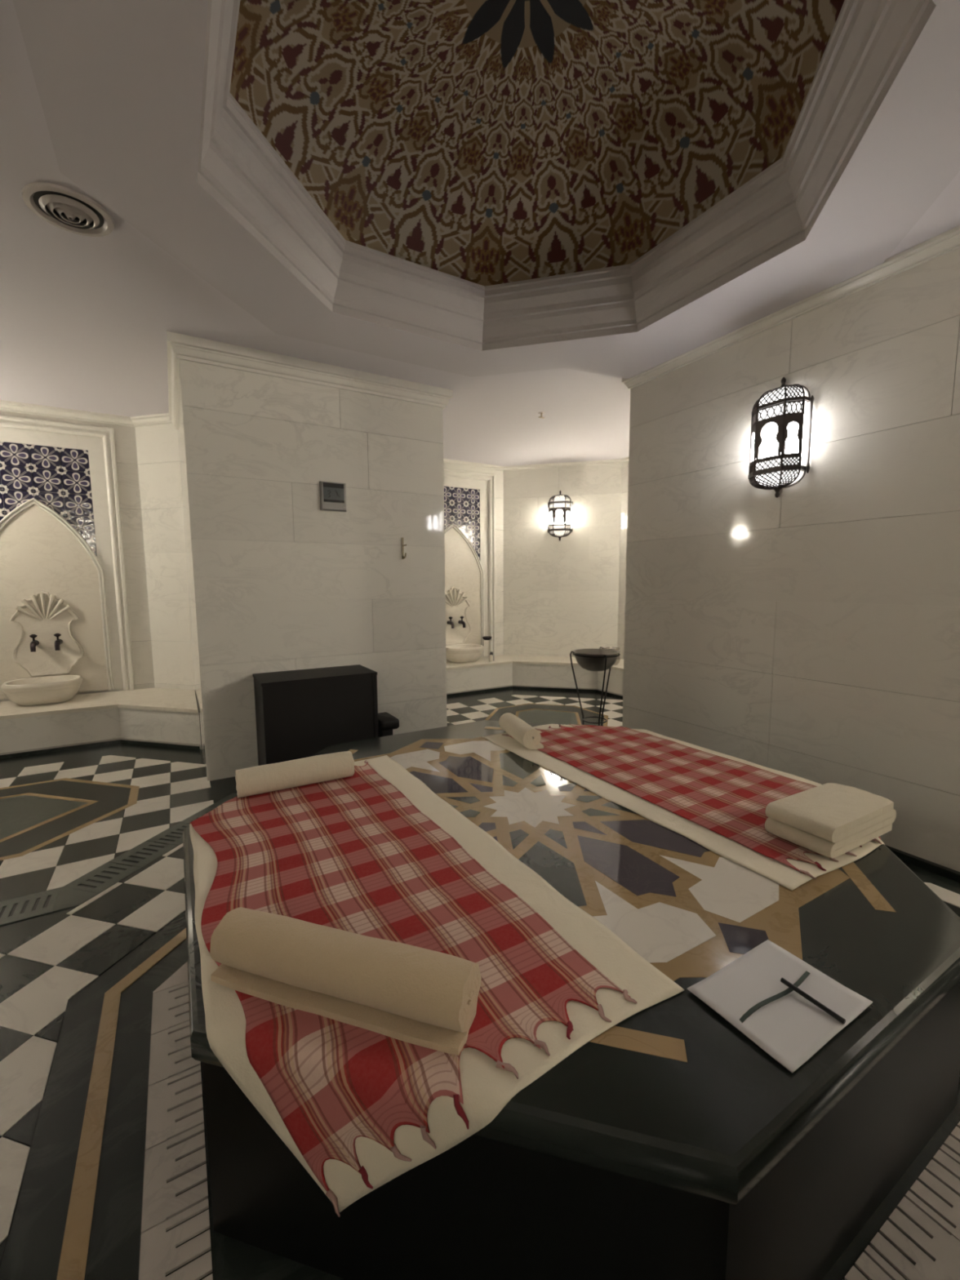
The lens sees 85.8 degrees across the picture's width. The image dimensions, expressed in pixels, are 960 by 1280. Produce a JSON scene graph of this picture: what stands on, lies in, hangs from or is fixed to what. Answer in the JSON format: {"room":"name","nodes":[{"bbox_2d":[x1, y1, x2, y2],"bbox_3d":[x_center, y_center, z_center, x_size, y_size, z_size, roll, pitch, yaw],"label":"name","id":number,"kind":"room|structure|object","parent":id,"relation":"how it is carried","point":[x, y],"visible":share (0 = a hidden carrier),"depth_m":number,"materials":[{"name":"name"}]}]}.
{"room":"spa","nodes":[
{"label":"spa","id":0,"kind":"room"},
{"bbox_2d":[0,410,155,701],"bbox_3d":[-4.269,-0.673,5.045,1.704,3.190,0.218,-4,7,-30],"label":"wall","id":1,"kind":"structure","parent":0,"point":[125,439],"depth_m":5.30,"materials":[{"name":"stone"}]},
{"bbox_2d":[0,414,134,699],"bbox_3d":[-4.184,-0.744,4.897,1.340,2.632,0.196,-4,7,-30],"label":"wall niche","id":2,"kind":"object","parent":1,"relation":"attached to","point":[64,606],"visible":1,"depth_m":5.02,"materials":[{"name":"stone"}]},
{"bbox_2d":[29,634,39,652],"bbox_3d":[-4.246,0.027,4.917,0.058,0.162,0.152,-4,7,-30],"label":"tap","id":3,"kind":"object","parent":2,"relation":"on","point":[33,638],"depth_m":4.92,"materials":[{"name":"brown metal"}]},
{"bbox_2d":[53,633,62,650],"bbox_3d":[-4.091,0.016,5.008,0.058,0.162,0.152,-4,7,-30],"label":"tap","id":4,"kind":"object","parent":2,"relation":"on","point":[58,637],"depth_m":5.00,"materials":[{"name":"brown metal"}]},
{"bbox_2d":[0,400,171,426],"bbox_3d":[-4.467,-2.130,4.207,3.352,0.181,0.914,-7,9,-45],"label":"trim","id":5,"kind":"structure","parent":1,"relation":"attached to","point":[163,418],"depth_m":4.98,"materials":[{"name":"stone"}]},
{"bbox_2d":[134,422,195,689],"bbox_3d":[-3.196,-0.718,5.397,0.543,3.190,0.174,1,6,14],"label":"wall","id":6,"kind":"structure","parent":0,"point":[157,445],"depth_m":5.30,"materials":[{"name":"stone"}]},
{"bbox_2d":[177,359,447,781],"bbox_3d":[-1.798,-0.706,5.215,1.995,3.190,2.452,-4,7,-30],"label":"wall","id":7,"kind":"structure","parent":0,"point":[277,581],"depth_m":4.04,"materials":[{"name":"stone"}]},
{"bbox_2d":[166,330,453,430],"bbox_3d":[-1.717,-2.173,4.900,2.126,0.220,2.227,-4,7,-30],"label":"trim","id":8,"kind":"structure","parent":7,"relation":"attached to","point":[180,346],"depth_m":3.88,"materials":[{"name":"stone"}]},
{"bbox_2d":[319,480,346,511],"bbox_3d":[-1.161,-1.136,4.093,0.203,0.220,0.037,-4,7,-30],"label":"thermostat","id":9,"kind":"object","parent":7,"relation":"attached to","point":[332,495],"visible":1,"depth_m":4.08,"materials":[{"name":"grey plastic"}]},
{"bbox_2d":[401,537,407,559],"bbox_3d":[-0.640,-0.784,4.419,0.033,0.184,0.073,-4,7,-30],"label":"wall hook","id":10,"kind":"object","parent":7,"relation":"attached to","point":[403,557],"visible":1,"depth_m":4.43,"materials":[{"name":"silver metal"}]},
{"bbox_2d":[443,463,503,657],"bbox_3d":[-0.431,-0.944,7.305,1.682,3.190,0.218,-4,7,-30],"label":"wall","id":11,"kind":"structure","parent":0,"point":[499,474],"depth_m":7.55,"materials":[{"name":"stone"}]},
{"bbox_2d":[443,467,495,656],"bbox_3d":[-0.343,-1.023,7.158,1.340,2.616,0.196,-4,7,-30],"label":"wall niche","id":12,"kind":"object","parent":11,"relation":"attached to","point":[469,495],"visible":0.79,"depth_m":7.33,"materials":[{"name":"stone"}]},
{"bbox_2d":[446,616,453,628],"bbox_3d":[-0.405,-0.245,7.179,0.058,0.162,0.152,-4,7,-30],"label":"tap","id":13,"kind":"object","parent":12,"relation":"on","point":[450,624],"depth_m":7.22,"materials":[{"name":"brown metal"}]},
{"bbox_2d":[457,616,465,627],"bbox_3d":[-0.250,-0.256,7.270,0.058,0.162,0.152,-4,7,-30],"label":"tap","id":14,"kind":"object","parent":12,"relation":"on","point":[461,624],"depth_m":7.31,"materials":[{"name":"brown metal"}]},
{"bbox_2d":[482,635,491,639],"bbox_3d":[0.089,-0.025,7.474,0.139,0.049,0.189,-4,7,-30],"label":"soap dish","id":15,"kind":"object","parent":12,"relation":"attached to","point":[486,637],"visible":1,"depth_m":7.41,"materials":[{"name":"brown metal"}]},
{"bbox_2d":[443,457,628,471],"bbox_3d":[1.155,-2.426,6.363,4.537,0.188,1.764,1,6,14],"label":"trim","id":16,"kind":"structure","parent":11,"relation":"attached to","point":[625,460],"depth_m":7.20,"materials":[{"name":"stone"}]},
{"bbox_2d":[0,688,959,1279],"bbox_3d":[-0.086,1.231,2.450,10.005,0.095,10.150,-4,7,-30],"label":"floor","id":17,"kind":"structure","parent":0,"point":[77,984],"depth_m":1.83,"materials":[{"name":"black stone"}]},
{"bbox_2d":[0,687,201,759],"bbox_3d":[-4.068,0.851,4.095,3.228,0.365,1.887,-4,7,-30],"label":"stone bench","id":18,"kind":"object","parent":17,"relation":"on","point":[169,717],"visible":0.98,"depth_m":4.65,"materials":[{"name":"stone"}]},
{"bbox_2d":[0,675,82,706],"bbox_3d":[-4.090,0.478,4.850,0.578,0.212,0.459,-4,7,-30],"label":"basin","id":19,"kind":"object","parent":18,"relation":"on","point":[39,691],"visible":1,"depth_m":4.72,"materials":[{"name":"white stone"}]},
{"bbox_2d":[0,792,237,925],"bbox_3d":[-2.111,1.190,2.548,0.689,0.005,2.339,4,8,37],"label":"channel","id":20,"kind":"object","parent":17,"relation":"on","point":[82,889],"visible":0.75,"depth_m":2.54,"materials":[{"name":"black"}]},
{"bbox_2d":[138,961,213,1279],"bbox_3d":[-0.739,1.323,1.253,0.133,0.006,1.730,-4,7,-30],"label":"drain grate","id":21,"kind":"object","parent":17,"relation":"on","point":[170,1063],"visible":0.92,"depth_m":1.32,"materials":[{"name":"white stone"}]},
{"bbox_2d":[252,664,378,765],"bbox_3d":[-1.252,0.639,3.977,0.828,0.779,0.447,-4,7,-30],"label":"box","id":22,"kind":"object","parent":17,"relation":"on","point":[300,713],"visible":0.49,"depth_m":3.77,"materials":[{"name":"black wood"}]},
{"bbox_2d":[377,711,399,737],"bbox_3d":[-0.767,0.808,4.168,0.161,0.394,0.290,-4,7,-30],"label":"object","id":23,"kind":"object","parent":17,"relation":"on","point":[387,722],"visible":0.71,"depth_m":4.06,"materials":[{"name":"black"}]},
{"bbox_2d":[446,654,623,698],"bbox_3d":[1.074,0.548,6.498,4.488,0.381,2.280,1,6,11],"label":"stone bench","id":24,"kind":"object","parent":17,"relation":"on","point":[506,671],"visible":0.38,"depth_m":6.97,"materials":[{"name":"stone"}]},
{"bbox_2d":[445,644,484,662],"bbox_3d":[-0.234,0.190,7.119,0.578,0.212,0.459,-4,7,-30],"label":"basin","id":25,"kind":"object","parent":24,"relation":"on","point":[459,653],"visible":0.86,"depth_m":6.95,"materials":[{"name":"white stone"}]},
{"bbox_2d":[488,651,493,662],"bbox_3d":[0.149,0.226,7.096,0.058,0.138,0.058,-4,7,-30],"label":"glass bottle","id":26,"kind":"object","parent":24,"relation":"on","point":[491,656],"visible":1,"depth_m":7.08,"materials":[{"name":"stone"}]},
{"bbox_2d":[599,646,620,665],"bbox_3d":[1.708,0.203,6.771,0.241,0.235,0.241,-4,7,-30],"label":"basin","id":27,"kind":"object","parent":24,"relation":"on","point":[618,659],"visible":0.41,"depth_m":6.71,"materials":[{"name":"white stone"}]},
{"bbox_2d":[182,720,959,1279],"bbox_3d":[0.223,0.953,2.228,2.572,0.518,2.572,-4,7,-30],"label":"stone platform","id":28,"kind":"object","parent":17,"relation":"on","point":[669,1144],"visible":0.6,"depth_m":1.08,"materials":[{"name":"black stone"}]},
{"bbox_2d":[189,755,684,1212],"bbox_3d":[-0.428,0.904,1.780,0.962,0.329,1.921,-4,7,-30],"label":"sheet","id":29,"kind":"object","parent":28,"relation":"on","point":[486,1088],"visible":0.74,"depth_m":1.10,"materials":[{"name":"fabric"}]},
{"bbox_2d":[190,760,637,1217],"bbox_3d":[-0.477,0.906,1.745,0.835,0.340,1.878,-4,7,-30],"label":"checked cloth","id":30,"kind":"object","parent":29,"relation":"on","point":[353,854],"visible":0.8,"depth_m":1.38,"materials":[{"name":"red fabric"}]},
{"bbox_2d":[235,751,354,798],"bbox_3d":[-0.837,0.609,2.365,0.504,0.125,0.125,-4,7,-30],"label":"rolled towel","id":31,"kind":"object","parent":30,"relation":"on","point":[267,778],"visible":1,"depth_m":2.31,"materials":[{"name":"beige fabric"}]},
{"bbox_2d":[209,906,481,1055],"bbox_3d":[-0.316,0.733,1.164,0.628,0.136,0.140,2,7,18],"label":"rolled towel","id":32,"kind":"object","parent":30,"relation":"on","point":[421,997],"visible":1,"depth_m":1.11,"materials":[{"name":"beige fabric"}]},
{"bbox_2d":[482,724,884,890],"bbox_3d":[0.894,0.784,2.611,0.974,0.286,1.875,-4,7,-30],"label":"sheet","id":33,"kind":"object","parent":28,"relation":"on","point":[772,869],"visible":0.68,"depth_m":2.01,"materials":[{"name":"beige fabric"}]},
{"bbox_2d":[502,723,881,879],"bbox_3d":[0.929,0.747,2.603,0.804,0.228,1.831,-4,7,-30],"label":"checked cloth","id":34,"kind":"object","parent":33,"relation":"on","point":[730,798],"visible":0.79,"depth_m":2.42,"materials":[{"name":"red fabric"}]},
{"bbox_2d":[498,712,543,749],"bbox_3d":[0.239,0.531,3.058,0.136,0.118,0.393,-2,7,-18],"label":"rolled towel","id":35,"kind":"object","parent":34,"relation":"on","point":[525,734],"visible":1,"depth_m":2.93,"materials":[{"name":"beige fabric"}]},
{"bbox_2d":[764,782,896,858],"bbox_3d":[1.300,0.649,1.910,0.472,0.114,0.234,-4,7,-30],"label":"folded towel","id":36,"kind":"object","parent":34,"relation":"on","point":[828,820],"visible":1,"depth_m":1.83,"materials":[{"name":"beige fabric"}]},
{"bbox_2d":[687,939,872,1072],"bbox_3d":[0.670,0.794,1.161,0.319,0.020,0.235,-4,7,-30],"label":"paper card","id":37,"kind":"object","parent":28,"relation":"on","point":[787,1006],"visible":1,"depth_m":1.15,"materials":[{"name":"white paper"}]},
{"bbox_2d":[569,650,620,725],"bbox_3d":[1.061,0.520,4.699,0.448,0.831,0.432,-4,7,-30],"label":"stand","id":38,"kind":"object","parent":17,"relation":"on","point":[571,651],"visible":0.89,"depth_m":4.74,"materials":[{"name":"black metal"}]},
{"bbox_2d":[573,648,619,671],"bbox_3d":[1.046,0.188,4.661,0.415,0.176,0.415,-4,7,-30],"label":"steel bowl","id":39,"kind":"object","parent":38,"relation":"on","point":[597,664],"visible":0.94,"depth_m":4.54,"materials":[{"name":"grey metal"}]},
{"bbox_2d":[842,1121,959,1279],"bbox_3d":[1.039,1.321,1.164,1.586,0.006,0.133,-4,7,-30],"label":"drain grate","id":40,"kind":"object","parent":17,"relation":"on","point":[944,1247],"visible":1,"depth_m":1.15,"materials":[{"name":"beige stone"}]},
{"bbox_2d":[0,0,959,504],"bbox_3d":[0.411,-1.886,2.337,18.869,0.103,18.143,-4,7,-30],"label":"ceiling","id":41,"kind":"structure","parent":0,"point":[119,83],"depth_m":2.59,"materials":[{"name":"grey paint"}]},
{"bbox_2d":[21,182,114,236],"bbox_3d":[-1.832,-1.902,2.309,0.325,0.035,0.325,-4,7,-30],"label":"ceiling vent","id":42,"kind":"object","parent":41,"relation":"in","point":[67,209],"visible":1,"depth_m":2.28,"materials":[{"name":"grey metal"}]},
{"bbox_2d":[537,411,545,418],"bbox_3d":[0.607,-2.215,5.095,0.070,0.049,0.070,-4,7,-30],"label":"sprinkler","id":43,"kind":"object","parent":41,"relation":"attached to","point":[541,413],"visible":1,"depth_m":5.09,"materials":[{"name":"grey metal"}]},
{"bbox_2d":[197,0,935,351],"bbox_3d":[0.197,-1.987,2.185,2.610,0.339,2.610,-4,7,-30],"label":"trim","id":44,"kind":"structure","parent":41,"relation":"attached to","point":[869,42],"depth_m":2.54,"materials":[{"name":"white paint"}]},
{"bbox_2d":[230,0,844,286],"bbox_3d":[0.194,-2.430,2.136,2.407,0.558,2.407,4,8,34],"label":"ceiling","id":45,"kind":"structure","parent":0,"point":[484,143],"depth_m":2.52,"materials":[{"name":"paint"}]},
{"bbox_2d":[503,463,622,657],"bbox_3d":[1.169,-0.977,7.514,1.651,3.190,0.174,1,6,14],"label":"wall","id":46,"kind":"structure","parent":0,"point":[561,597],"depth_m":7.42,"materials":[{"name":"stone"}]},
{"bbox_2d":[547,490,573,540],"bbox_3d":[1.126,-1.758,7.288,0.356,0.703,0.163,1,6,14],"label":"wall lantern","id":47,"kind":"object","parent":46,"relation":"attached to","point":[560,507],"visible":1,"depth_m":7.23,"materials":[{"name":"white glass"}]},
{"bbox_2d":[617,462,628,659],"bbox_3d":[2.627,-0.847,6.248,0.174,3.190,2.385,-4,7,-30],"label":"wall","id":48,"kind":"structure","parent":0,"point":[624,470],"depth_m":7.15,"materials":[{"name":"stone"}]},
{"bbox_2d":[622,247,959,871],"bbox_3d":[1.861,-0.522,3.328,0.188,3.190,2.271,-4,7,-30],"label":"wall","id":49,"kind":"structure","parent":0,"point":[811,631],"depth_m":2.96,"materials":[{"name":"stone"}]},
{"bbox_2d":[747,377,813,497],"bbox_3d":[1.774,-1.214,3.091,0.163,0.703,0.356,-4,7,-30],"label":"wall lantern","id":50,"kind":"object","parent":49,"relation":"attached to","point":[778,420],"visible":1,"depth_m":3.02,"materials":[{"name":"grey metal"}]},
{"bbox_2d":[622,225,959,389],"bbox_3d":[1.735,-1.967,3.099,0.096,0.161,2.282,-4,7,-30],"label":"trim","id":51,"kind":"structure","parent":49,"relation":"attached to","point":[948,241],"depth_m":2.85,"materials":[{"name":"stone"}]},
{"bbox_2d":[885,844,959,882],"bbox_3d":[1.775,1.052,3.443,0.031,0.036,2.268,-4,7,-30],"label":"baseboard","id":52,"kind":"structure","parent":49,"relation":"attached to","point":[942,870],"depth_m":2.61,"materials":[{"name":"black stone"}]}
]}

